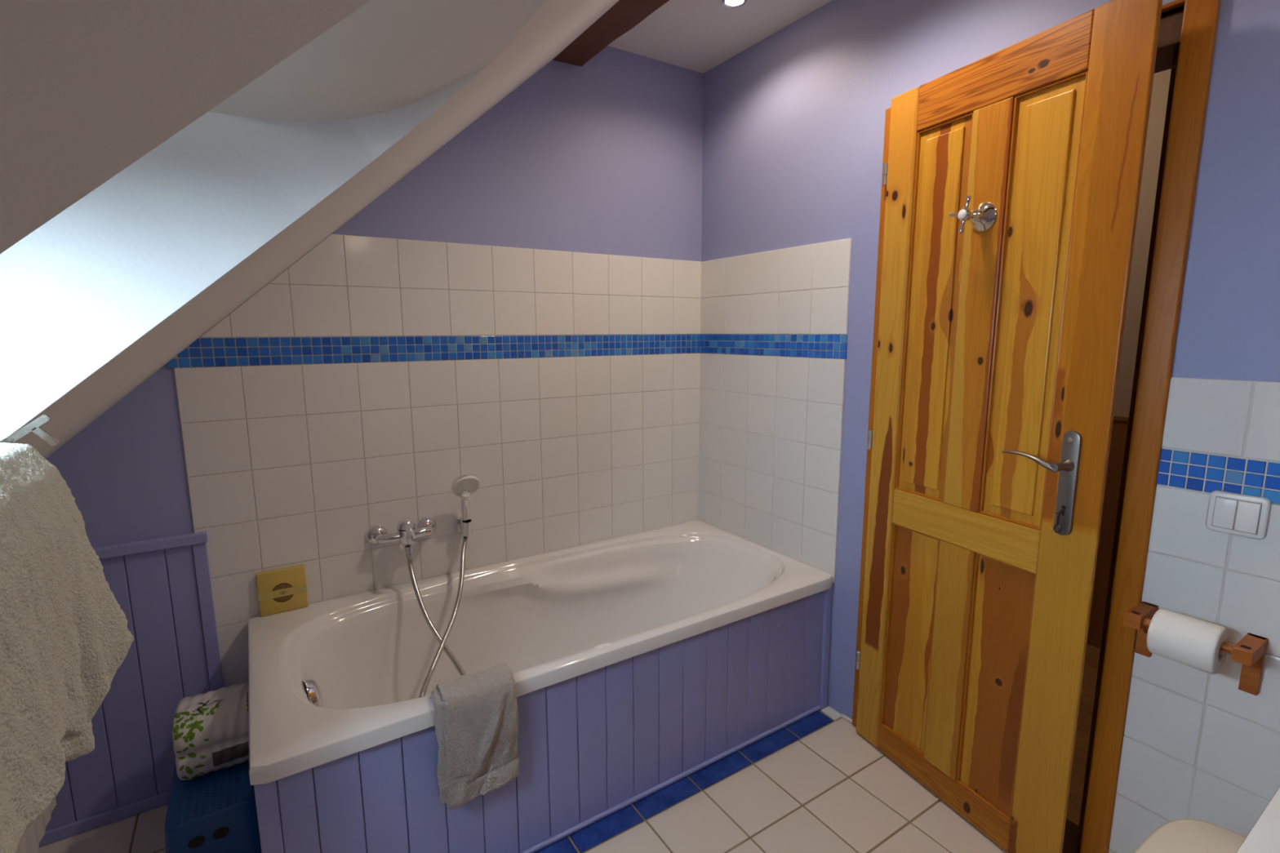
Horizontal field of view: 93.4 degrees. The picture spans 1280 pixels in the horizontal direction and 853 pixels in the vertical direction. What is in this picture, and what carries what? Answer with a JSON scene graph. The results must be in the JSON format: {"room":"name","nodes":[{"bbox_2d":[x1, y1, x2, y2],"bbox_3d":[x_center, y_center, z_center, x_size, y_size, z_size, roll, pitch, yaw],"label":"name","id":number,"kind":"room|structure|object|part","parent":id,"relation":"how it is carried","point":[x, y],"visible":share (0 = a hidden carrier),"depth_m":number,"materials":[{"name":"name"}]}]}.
{"room":"bathroom","nodes":[
{"label":"bathroom","id":0,"kind":"room"},
{"bbox_2d":[0,0,618,458],"bbox_3d":[-0.328,-0.684,0.487,2.409,2.126,3.050,-6,11,-32],"label":"ceiling","id":1,"kind":"structure","parent":0,"point":[162,162],"depth_m":0.63,"materials":[{"name":"white paint"}]},
{"bbox_2d":[0,413,59,446],"bbox_3d":[-0.475,0.053,0.376,0.066,0.060,0.558,-6,11,-32],"label":"towel rail","id":2,"kind":"object","parent":1,"relation":"attached to","point":[34,426],"visible":0.9,"depth_m":0.60,"materials":[{"name":"silver metal"}]},
{"bbox_2d":[0,442,133,852],"bbox_3d":[-0.498,0.199,0.438,0.133,0.328,0.449,-6,11,-32],"label":"bath towel","id":3,"kind":"object","parent":2,"relation":"hanging from","point":[64,635],"visible":1,"depth_m":0.52,"materials":[{"name":"beige fabric"}]},
{"bbox_2d":[45,45,703,687],"bbox_3d":[-0.704,-0.122,2.040,2.235,2.427,0.107,-6,11,-32],"label":"wall","id":4,"kind":"structure","parent":0,"point":[518,312],"depth_m":2.02,"materials":[{"name":"white tile"}]},
{"bbox_2d":[39,531,223,847],"bbox_3d":[-1.409,0.700,1.629,0.465,0.776,0.030,-6,11,-32],"label":"panelling","id":5,"kind":"object","parent":4,"relation":"attached to","point":[162,586],"visible":0.47,"depth_m":1.66,"materials":[{"name":"purple paint"}]},
{"bbox_3d":[-1.412,1.065,1.687,0.460,0.035,0.024,-6,11,-32],"label":"rail","id":6,"kind":"part","parent":5,"relation":"part of","materials":[{"name":"purple paint"}]},
{"bbox_3d":[-1.411,0.330,1.571,0.465,0.028,0.030,-6,11,-32],"label":"cap rail","id":7,"kind":"part","parent":5,"relation":"part of","materials":[{"name":"purple paint"}]},
{"bbox_2d":[365,516,436,557],"bbox_3d":[-0.746,0.361,1.932,0.222,0.126,0.151,-6,11,-32],"label":"mixer tap","id":8,"kind":"object","parent":4,"relation":"attached to","point":[406,535],"visible":1,"depth_m":1.93,"materials":[{"name":"silver metal"}]},
{"bbox_2d":[404,546,413,557],"bbox_3d":[-0.745,0.404,1.944,0.024,0.038,0.029,-6,11,-32],"label":"outlet","id":9,"kind":"object","parent":8,"relation":"attached to","point":[408,549],"depth_m":1.93,"materials":[{"name":"silver metal"}]},
{"bbox_2d":[455,516,472,536],"bbox_3d":[-0.602,0.343,2.071,0.038,0.056,0.077,-8,12,-40],"label":"holder","id":10,"kind":"object","parent":4,"relation":"attached to","point":[465,529],"visible":0.89,"depth_m":2.05,"materials":[{"name":"silver metal"}]},
{"bbox_2d":[451,473,479,523],"bbox_3d":[-0.583,0.266,2.009,0.091,0.232,0.091,4,10,27],"label":"shower","id":11,"kind":"object","parent":10,"relation":"in","point":[464,486],"visible":0.97,"depth_m":1.99,"materials":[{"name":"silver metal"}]},
{"bbox_2d":[407,536,467,697],"bbox_3d":[-0.598,0.681,1.826,0.194,0.541,0.568,-3,9,-17],"label":"shower hose","id":12,"kind":"object","parent":11,"relation":"attached to","point":[442,641],"visible":0.56,"depth_m":1.87,"materials":[{"name":"silver metal"}]},
{"bbox_3d":[-0.588,0.289,2.038,0.030,0.178,0.067,-2,9,-12],"label":"shower handle","id":13,"kind":"part","parent":11,"relation":"part of","materials":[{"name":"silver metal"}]},
{"bbox_2d":[36,644,1100,852],"bbox_3d":[0.545,1.165,1.433,3.654,0.100,3.800,-6,11,-32],"label":"floor","id":14,"kind":"structure","parent":0,"point":[814,784],"depth_m":1.68,"materials":[{"name":"beige tile"}]},
{"bbox_2d":[164,760,261,852],"bbox_3d":[-1.105,0.995,1.579,0.206,0.205,0.370,-6,11,-32],"label":"step stool","id":15,"kind":"object","parent":14,"relation":"on","point":[212,812],"visible":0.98,"depth_m":1.46,"materials":[{"name":"blue plastic"}]},
{"bbox_2d":[172,681,248,780],"bbox_3d":[-1.118,0.800,1.600,0.171,0.172,0.198,-6,11,-32],"label":"pack","id":16,"kind":"object","parent":15,"relation":"on","point":[211,732],"visible":0.91,"depth_m":1.53,"materials":[{"name":"white plastic"}]},
{"bbox_2d":[176,738,209,780],"bbox_3d":[-1.113,0.837,1.512,0.068,0.116,0.036,-6,11,-32],"label":"print","id":17,"kind":"object","parent":16,"relation":"attached to","point":[193,755],"depth_m":1.50,"materials":[{"name":"green paint"}]},
{"bbox_2d":[173,702,220,742],"bbox_3d":[-1.118,0.750,1.524,0.096,0.046,0.076,-6,11,-32],"label":"print","id":18,"kind":"object","parent":16,"relation":"attached to","point":[201,722],"depth_m":1.51,"materials":[{"name":"green paint"}]},
{"bbox_2d":[191,699,221,713],"bbox_3d":[-1.125,0.721,1.563,0.046,0.005,0.061,3,10,22],"label":"print","id":19,"kind":"object","parent":16,"relation":"on","point":[203,706],"depth_m":1.56},
{"bbox_2d":[247,520,832,852],"bbox_3d":[-0.244,0.780,1.962,1.694,0.500,0.754,-6,11,-32],"label":"bathtub","id":20,"kind":"object","parent":14,"relation":"on","point":[639,663],"visible":0.96,"depth_m":1.77,"materials":[{"name":"white ceramic"}]},
{"bbox_3d":[-0.750,0.920,1.242,0.037,0.451,0.046,-6,11,-32],"label":"corner post","id":21,"kind":"part","parent":20,"relation":"part of","materials":[{"name":"purple paint"}]},
{"bbox_2d":[256,564,307,616],"bbox_3d":[-1.074,0.492,1.812,0.125,0.130,0.021,-6,11,-32],"label":"soap box","id":22,"kind":"object","parent":20,"relation":"on","point":[285,589],"visible":1,"depth_m":1.80,"materials":[{"name":"yellow cardboard"}]},
{"bbox_2d":[272,582,293,602],"bbox_3d":[-1.069,0.498,1.806,0.053,0.058,0.001,-6,8,-32],"label":"print","id":23,"kind":"object","parent":22,"relation":"attached to","point":[282,597],"depth_m":1.81},
{"bbox_2d":[429,662,519,809],"bbox_3d":[-0.404,0.716,1.442,0.193,0.283,0.184,-6,11,-32],"label":"hand towel","id":24,"kind":"object","parent":20,"relation":"on","point":[476,714],"visible":0.96,"depth_m":1.38,"materials":[{"name":"beige fabric"}]},
{"bbox_3d":[0.645,0.772,2.119,0.028,0.460,0.032,-6,11,-32],"label":"corner post","id":25,"kind":"part","parent":20,"relation":"part of","materials":[{"name":"purple paint"}]},
{"bbox_2d":[1133,818,1245,852],"bbox_3d":[1.021,0.965,0.967,0.667,0.435,0.372,-6,11,-32],"label":"toilet","id":26,"kind":"object","parent":14,"relation":"on","point":[1177,836],"visible":0.87,"depth_m":1.07,"materials":[{"name":"white ceramic"}]},
{"bbox_2d":[1235,786,1279,852],"bbox_3d":[0.750,0.861,0.334,0.550,0.838,0.716,-6,11,-32],"label":"washbasin","id":27,"kind":"object","parent":14,"relation":"on","point":[1264,837],"visible":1,"depth_m":0.59,"materials":[{"name":"white ceramic"}]},
{"bbox_2d":[607,0,831,73],"bbox_3d":[0.748,-1.266,1.133,0.572,0.100,2.900,-6,11,-32],"label":"ceiling","id":28,"kind":"structure","parent":0,"point":[700,36],"depth_m":2.06,"materials":[{"name":"white paint"}]},
{"bbox_2d":[551,0,669,66],"bbox_3d":[0.493,-1.137,0.931,0.154,0.110,2.790,-6,11,-32],"label":"ceiling beam","id":29,"kind":"structure","parent":28,"relation":"attached to","point":[624,15],"depth_m":1.86,"materials":[{"name":"brown wood"}]},
{"bbox_2d":[721,0,747,8],"bbox_3d":[0.294,-1.326,1.877,0.082,0.015,0.082,-6,11,-32],"label":"recessed light","id":30,"kind":"object","parent":28,"relation":"in","point":[728,3],"visible":1,"depth_m":1.89,"materials":[{"name":"silver metal"}]},
{"bbox_3d":[0.294,-1.324,1.878,0.052,0.011,0.052,-6,11,-32],"label":"lamp bulb","id":31,"kind":"part","parent":30,"relation":"part of","materials":[{"name":"beige"}]},
{"bbox_2d":[697,0,1279,852],"bbox_3d":[1.075,-0.051,1.467,0.137,2.447,3.011,-6,11,-32],"label":"wall","id":32,"kind":"structure","parent":0,"point":[793,122],"depth_m":1.68,"materials":[{"name":"blue paint"}]},
{"bbox_2d":[820,706,852,724],"bbox_3d":[0.695,1.008,2.082,0.042,0.013,0.143,-6,11,-32],"label":"baseboard","id":33,"kind":"structure","parent":32,"relation":"attached to","point":[829,712],"depth_m":2.10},
{"bbox_2d":[855,0,1162,852],"bbox_3d":[0.826,0.088,1.567,0.120,1.967,0.658,-4,10,-24],"label":"door","id":34,"kind":"structure","parent":32,"relation":"in","point":[1012,175],"depth_m":1.48,"materials":[{"name":"brown wood"}]},
{"bbox_3d":[0.800,0.628,1.788,0.012,0.665,0.167,-4,10,-24],"label":"panel moulding","id":35,"kind":"part","parent":34,"relation":"part of","materials":[{"name":"orange wood"}]},
{"bbox_3d":[0.810,0.627,1.793,0.017,0.673,0.175,-4,10,-24],"label":"panel","id":36,"kind":"part","parent":34,"relation":"part of","materials":[{"name":"brown wood"}]},
{"bbox_3d":[0.796,-0.297,1.643,0.012,0.998,0.169,-4,10,-24],"label":"panel moulding","id":37,"kind":"part","parent":34,"relation":"part of","materials":[{"name":"orange wood"}]},
{"bbox_3d":[0.804,-0.298,1.646,0.023,1.006,0.177,-4,10,-24],"label":"panel","id":38,"kind":"part","parent":34,"relation":"part of","materials":[{"name":"brown wood"}]},
{"bbox_3d":[0.865,1.015,1.732,0.040,0.084,0.430,-4,10,-24],"label":"rail","id":39,"kind":"part","parent":34,"relation":"part of","materials":[{"name":"brown wood"}]},
{"bbox_3d":[0.781,-0.509,1.450,0.012,0.087,0.087,-4,10,-24],"label":"cross arm","id":40,"kind":"part","parent":34,"relation":"part of","materials":[{"name":"silver metal"}]},
{"bbox_3d":[0.862,0.265,1.615,0.040,0.105,0.430,-4,10,-24],"label":"lock rail","id":41,"kind":"part","parent":34,"relation":"part of","materials":[{"name":"brown wood"}]},
{"bbox_3d":[0.911,0.665,1.548,0.012,0.665,0.159,-4,10,-24],"label":"panel moulding","id":42,"kind":"part","parent":34,"relation":"part of","materials":[{"name":"orange wood"}]},
{"bbox_3d":[0.921,0.664,1.553,0.017,0.673,0.167,-4,10,-24],"label":"panel","id":43,"kind":"part","parent":34,"relation":"part of","materials":[{"name":"brown wood"}]},
{"bbox_3d":[0.857,-0.830,1.443,0.040,0.115,0.430,-4,10,-24],"label":"rail","id":44,"kind":"part","parent":34,"relation":"part of","materials":[{"name":"brown wood"}]},
{"bbox_3d":[0.906,-0.260,1.403,0.012,0.998,0.159,-4,10,-24],"label":"panel moulding","id":45,"kind":"part","parent":34,"relation":"part of","materials":[{"name":"orange wood"}]},
{"bbox_3d":[0.914,-0.261,1.407,0.023,1.006,0.167,-4,10,-24],"label":"panel","id":46,"kind":"part","parent":34,"relation":"part of","materials":[{"name":"brown wood"}]},
{"bbox_3d":[0.897,0.076,1.367,0.061,0.034,0.133,-4,10,-24],"label":"handle","id":47,"kind":"part","parent":34,"relation":"part of","materials":[{"name":"silver metal"}]},
{"bbox_3d":[0.949,0.127,1.339,0.008,0.238,0.037,-4,10,-24],"label":"lock plate","id":48,"kind":"part","parent":34,"relation":"part of","materials":[{"name":"silver metal"}]},
{"bbox_2d":[852,0,1221,852],"bbox_3d":[0.980,0.067,1.641,0.162,2.008,0.724,-6,11,-32],"label":"door frame","id":49,"kind":"structure","parent":32,"relation":"attached to","point":[1187,37],"depth_m":1.31,"materials":[{"name":"orange wood"}]},
{"bbox_2d":[1123,601,1268,695],"bbox_3d":[1.132,0.464,1.243,0.100,0.118,0.199,-6,11,-32],"label":"toilet roll holder","id":50,"kind":"object","parent":32,"relation":"attached to","point":[1250,651],"visible":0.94,"depth_m":1.19,"materials":[{"name":"brown wood"}]},
{"bbox_3d":[1.086,0.453,1.313,0.100,0.118,0.029,-6,11,-32],"label":"arm","id":51,"kind":"part","parent":50,"relation":"part of","materials":[{"name":"brown wood"}]},
{"bbox_2d":[1146,608,1229,674],"bbox_3d":[1.111,0.434,1.224,0.096,0.096,0.104,-6,11,-32],"label":"toilet roll","id":52,"kind":"object","parent":50,"relation":"on","point":[1196,643],"visible":0.94,"depth_m":1.20,"materials":[{"name":"paper"}]},
{"bbox_3d":[1.111,0.424,1.223,0.019,0.019,0.166,-6,11,-32],"label":"rod","id":53,"kind":"part","parent":50,"relation":"part of","materials":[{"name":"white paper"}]},
{"bbox_3d":[1.178,0.475,1.172,0.100,0.118,0.029,-6,11,-32],"label":"arm","id":54,"kind":"part","parent":50,"relation":"part of","materials":[{"name":"brown wood"}]},
{"bbox_2d":[1205,490,1271,539],"bbox_3d":[1.182,0.175,1.195,0.016,0.082,0.087,-6,11,-32],"label":"light switch","id":55,"kind":"object","parent":32,"relation":"attached to","point":[1234,513],"visible":1,"depth_m":1.19,"materials":[{"name":"white plastic"}]},
{"bbox_2d":[1086,68,1171,648],"bbox_3d":[2.075,-0.211,2.225,0.118,2.480,3.800,-6,11,-32],"label":"wall","id":56,"kind":"structure","parent":0,"point":[1161,82],"depth_m":2.37,"materials":[{"name":"beige paint"}]},
{"bbox_3d":[-0.921,0.872,0.367,0.100,0.981,2.900,-6,11,-32],"label":"wall","id":57,"kind":"structure","parent":0,"visible":0},
{"bbox_2d":[15,797,56,852],"bbox_3d":[-1.072,0.661,0.814,0.162,0.500,1.050,-6,11,-32],"label":"towel","id":58,"kind":"object","parent":57,"relation":"attached to","point":[32,837],"visible":0.16,"depth_m":1.21,"materials":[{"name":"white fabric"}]}
]}

